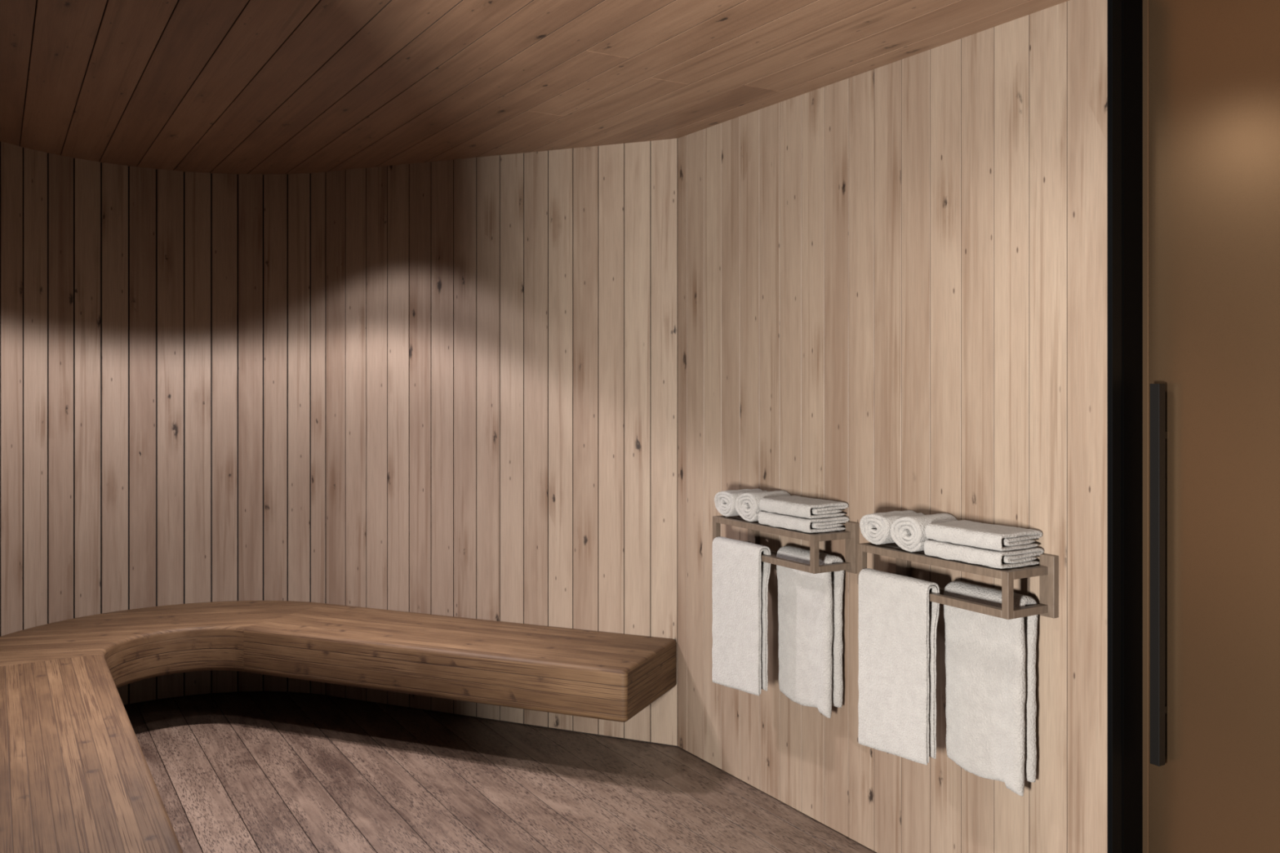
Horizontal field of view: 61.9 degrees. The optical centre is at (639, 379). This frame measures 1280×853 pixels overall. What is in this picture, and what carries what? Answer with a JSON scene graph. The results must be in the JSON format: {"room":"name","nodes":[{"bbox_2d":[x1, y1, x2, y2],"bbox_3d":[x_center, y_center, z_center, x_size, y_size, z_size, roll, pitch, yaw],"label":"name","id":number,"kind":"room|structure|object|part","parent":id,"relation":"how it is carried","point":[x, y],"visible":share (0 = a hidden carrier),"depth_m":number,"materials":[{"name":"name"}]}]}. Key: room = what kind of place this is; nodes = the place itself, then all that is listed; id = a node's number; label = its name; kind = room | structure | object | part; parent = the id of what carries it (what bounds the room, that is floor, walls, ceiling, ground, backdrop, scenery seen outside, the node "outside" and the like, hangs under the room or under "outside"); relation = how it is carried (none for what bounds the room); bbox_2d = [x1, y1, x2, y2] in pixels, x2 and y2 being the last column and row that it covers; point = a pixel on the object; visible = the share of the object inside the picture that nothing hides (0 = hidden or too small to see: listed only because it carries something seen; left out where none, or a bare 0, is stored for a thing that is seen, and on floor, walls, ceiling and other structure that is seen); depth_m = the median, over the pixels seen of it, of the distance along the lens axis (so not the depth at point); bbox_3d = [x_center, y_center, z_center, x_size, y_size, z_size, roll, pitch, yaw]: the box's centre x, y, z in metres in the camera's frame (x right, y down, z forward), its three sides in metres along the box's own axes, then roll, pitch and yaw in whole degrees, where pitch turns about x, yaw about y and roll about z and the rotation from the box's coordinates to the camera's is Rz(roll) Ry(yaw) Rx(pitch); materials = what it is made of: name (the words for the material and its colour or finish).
{"room":"sauna","nodes":[
{"label":"sauna","id":0,"kind":"room"},
{"bbox_2d":[0,141,22,636],"bbox_3d":[-1.854,0.260,2.713,0.297,2.500,4.066,0,0,-27],"label":"wall","id":1,"kind":"structure","parent":0,"point":[11,155],"depth_m":4.49,"materials":[{"name":"beige wood"}]},
{"bbox_2d":[22,138,677,746],"bbox_3d":[-1.235,0.260,4.823,2.867,2.500,0.706,0,0,4],"label":"wall","id":2,"kind":"structure","parent":0,"point":[449,388],"depth_m":4.84,"materials":[{"name":"beige wood"}]},
{"bbox_2d":[0,600,675,852],"bbox_3d":[-0.812,1.163,3.484,2.566,0.195,4.138,0,0,-31],"label":"bench","id":3,"kind":"object","parent":2,"relation":"attached to","point":[76,776],"visible":1,"depth_m":4.13,"materials":[{"name":"brown wood"}]},
{"bbox_2d":[124,691,877,852],"bbox_3d":[-0.485,1.544,1.831,4.060,0.068,7.700,0,0,-31],"label":"floor","id":4,"kind":"structure","parent":0,"point":[263,771],"depth_m":3.98,"materials":[{"name":"brown wood"}]},
{"bbox_2d":[0,0,1069,174],"bbox_3d":[-0.485,-1.025,1.831,4.060,0.070,7.700,0,0,-31],"label":"ceiling","id":5,"kind":"structure","parent":0,"point":[224,86],"depth_m":3.37,"materials":[{"name":"brown wood"}]},
{"bbox_2d":[677,0,1107,852],"bbox_3d":[0.692,0.260,3.554,0.060,2.500,1.976,0,0,-31],"label":"wall","id":6,"kind":"structure","parent":0,"point":[892,277],"depth_m":3.26,"materials":[{"name":"beige wood"}]},
{"bbox_2d":[712,515,859,573],"bbox_3d":[0.487,0.546,3.664,0.174,0.163,0.579,0,0,-31],"label":"towel rack","id":7,"kind":"object","parent":6,"relation":"attached to","point":[851,534],"visible":0.7,"depth_m":3.47,"materials":[{"name":"beige wood"}]},
{"bbox_2d":[714,488,766,516],"bbox_3d":[0.373,0.444,3.858,0.179,0.093,0.125,0,0,-31],"label":"rolled towel","id":8,"kind":"object","parent":7,"relation":"on","point":[725,501],"visible":0.41,"depth_m":3.81,"materials":[{"name":"white fabric"}]},
{"bbox_2d":[711,536,770,695],"bbox_3d":[0.352,0.826,3.734,0.058,0.522,0.275,0,0,-31],"label":"towel","id":9,"kind":"object","parent":7,"relation":"hanging from","point":[740,578],"visible":0.99,"depth_m":3.69,"materials":[{"name":"white fabric"}]},
{"bbox_3d":[0.417,0.546,3.929,0.020,0.163,0.046,0,0,-31],"label":"wall plate","id":10,"kind":"part","parent":7,"relation":"part of","materials":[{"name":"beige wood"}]},
{"bbox_2d":[735,490,790,521],"bbox_3d":[0.439,0.443,3.746,0.180,0.101,0.126,0,0,-31],"label":"rolled towel","id":11,"kind":"object","parent":7,"relation":"on","point":[747,504],"visible":0.49,"depth_m":3.70,"materials":[{"name":"white fabric"}]},
{"bbox_3d":[0.417,0.505,3.633,0.021,0.021,0.518,0,0,-31],"label":"rail","id":12,"kind":"part","parent":7,"relation":"part of","materials":[{"name":"beige wood"}]},
{"bbox_3d":[0.417,0.607,3.633,0.021,0.021,0.518,0,0,-31],"label":"rail","id":13,"kind":"part","parent":7,"relation":"part of","materials":[{"name":"beige wood"}]},
{"bbox_2d":[758,511,848,533],"bbox_3d":[0.544,0.471,3.567,0.180,0.047,0.270,0,0,-31],"label":"folded towel","id":14,"kind":"object","parent":7,"relation":"on","point":[773,519],"visible":0.81,"depth_m":3.47,"materials":[{"name":"white fabric"}]},
{"bbox_2d":[759,495,848,518],"bbox_3d":[0.545,0.425,3.569,0.175,0.047,0.265,0,0,-31],"label":"folded towel","id":15,"kind":"object","parent":14,"relation":"on","point":[793,505],"visible":1,"depth_m":3.49,"materials":[{"name":"white fabric"}]},
{"bbox_3d":[0.509,0.614,3.689,0.021,0.018,0.518,0,0,-31],"label":"rail","id":16,"kind":"part","parent":7,"relation":"part of","materials":[{"name":"beige wood"}]},
{"bbox_2d":[776,545,844,718],"bbox_3d":[0.569,0.835,3.588,0.091,0.524,0.274,0,0,-31],"label":"towel","id":17,"kind":"object","parent":7,"relation":"hanging from","point":[810,605],"visible":0.93,"depth_m":3.53,"materials":[{"name":"white fabric"}]},
{"bbox_3d":[0.623,0.505,3.442,0.134,0.021,0.021,0,0,-31],"label":"rail","id":18,"kind":"part","parent":7,"relation":"part of","materials":[{"name":"beige wood"}]},
{"bbox_3d":[0.623,0.607,3.442,0.134,0.021,0.021,0,0,-31],"label":"rail","id":19,"kind":"part","parent":7,"relation":"part of","materials":[{"name":"beige wood"}]},
{"bbox_3d":[0.692,0.546,3.477,0.020,0.163,0.046,0,0,-31],"label":"wall plate","id":20,"kind":"part","parent":7,"relation":"part of","materials":[{"name":"beige wood"}]},
{"bbox_2d":[857,542,1058,619],"bbox_3d":[0.880,0.546,3.017,0.174,0.163,0.579,0,0,-31],"label":"towel rack","id":21,"kind":"object","parent":6,"relation":"attached to","point":[1047,571],"visible":0.73,"depth_m":2.82,"materials":[{"name":"beige wood"}]},
{"bbox_2d":[859,510,924,544],"bbox_3d":[0.766,0.444,3.211,0.179,0.093,0.125,0,0,-31],"label":"rolled towel","id":22,"kind":"object","parent":21,"relation":"on","point":[875,527],"visible":0.48,"depth_m":3.17,"materials":[{"name":"white fabric"}]},
{"bbox_2d":[857,568,939,764],"bbox_3d":[0.745,0.826,3.087,0.058,0.522,0.275,0,0,-31],"label":"towel","id":23,"kind":"object","parent":21,"relation":"hanging from","point":[897,621],"visible":0.99,"depth_m":3.05,"materials":[{"name":"white fabric"}]},
{"bbox_3d":[0.810,0.546,3.282,0.020,0.163,0.046,0,0,-31],"label":"wall plate","id":24,"kind":"part","parent":21,"relation":"part of","materials":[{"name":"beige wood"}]},
{"bbox_2d":[889,513,957,551],"bbox_3d":[0.832,0.443,3.099,0.180,0.101,0.126,0,0,-31],"label":"rolled towel","id":25,"kind":"object","parent":21,"relation":"on","point":[908,532],"visible":0.59,"depth_m":3.05,"materials":[{"name":"white fabric"}]},
{"bbox_3d":[0.809,0.505,2.985,0.021,0.021,0.518,0,0,-31],"label":"rail","id":26,"kind":"part","parent":21,"relation":"part of","materials":[{"name":"beige wood"}]},
{"bbox_3d":[0.809,0.607,2.985,0.021,0.021,0.518,0,0,-31],"label":"rail","id":27,"kind":"part","parent":21,"relation":"part of","materials":[{"name":"beige wood"}]},
{"bbox_3d":[0.902,0.614,3.041,0.021,0.018,0.518,0,0,-31],"label":"rail","id":28,"kind":"part","parent":21,"relation":"part of","materials":[{"name":"beige wood"}]},
{"bbox_2d":[924,539,1044,568],"bbox_3d":[0.937,0.471,2.920,0.180,0.047,0.270,0,0,-31],"label":"folded towel","id":29,"kind":"object","parent":21,"relation":"on","point":[945,550],"visible":0.78,"depth_m":2.83,"materials":[{"name":"white fabric"}]},
{"bbox_2d":[924,520,1042,551],"bbox_3d":[0.938,0.425,2.922,0.175,0.047,0.265,0,0,-31],"label":"folded towel","id":30,"kind":"object","parent":29,"relation":"on","point":[965,532],"visible":1,"depth_m":2.85,"materials":[{"name":"white fabric"}]},
{"bbox_2d":[943,581,1038,795],"bbox_3d":[0.962,0.835,2.941,0.091,0.524,0.274,0,0,-31],"label":"towel","id":31,"kind":"object","parent":21,"relation":"hanging from","point":[991,707],"visible":0.94,"depth_m":2.89,"materials":[{"name":"white fabric"}]},
{"bbox_3d":[1.016,0.505,2.795,0.134,0.021,0.021,0,0,-31],"label":"rail","id":32,"kind":"part","parent":21,"relation":"part of","materials":[{"name":"beige wood"}]},
{"bbox_3d":[1.016,0.607,2.795,0.134,0.021,0.021,0,0,-31],"label":"rail","id":33,"kind":"part","parent":21,"relation":"part of","materials":[{"name":"beige wood"}]},
{"bbox_3d":[0.924,0.505,3.055,0.021,0.021,0.518,0,0,-31],"label":"rail","id":34,"kind":"part","parent":21,"relation":"part of","materials":[{"name":"beige wood"}]},
{"bbox_3d":[1.084,0.546,2.829,0.020,0.163,0.046,0,0,-31],"label":"wall plate","id":35,"kind":"part","parent":21,"relation":"part of","materials":[{"name":"beige wood"}]},
{"bbox_2d":[1107,0,1142,852],"bbox_3d":[1.490,0.260,2.315,0.140,2.500,0.970,0,0,-31],"label":"trim","id":36,"kind":"structure","parent":6,"relation":"attached to","point":[1125,17],"depth_m":2.70,"materials":[{"name":"black metal"}]},
{"bbox_2d":[1142,0,1279,852],"bbox_3d":[1.528,0.259,2.347,0.083,2.494,0.922,0,0,-31],"label":"door","id":37,"kind":"structure","parent":6,"relation":"in","point":[1211,68],"depth_m":2.59,"materials":[{"name":"brown glass"}]},
{"bbox_3d":[1.296,0.487,2.673,0.025,0.952,0.026,0,0,-31],"label":"handle","id":38,"kind":"part","parent":37,"relation":"part of","materials":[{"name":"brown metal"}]}
]}

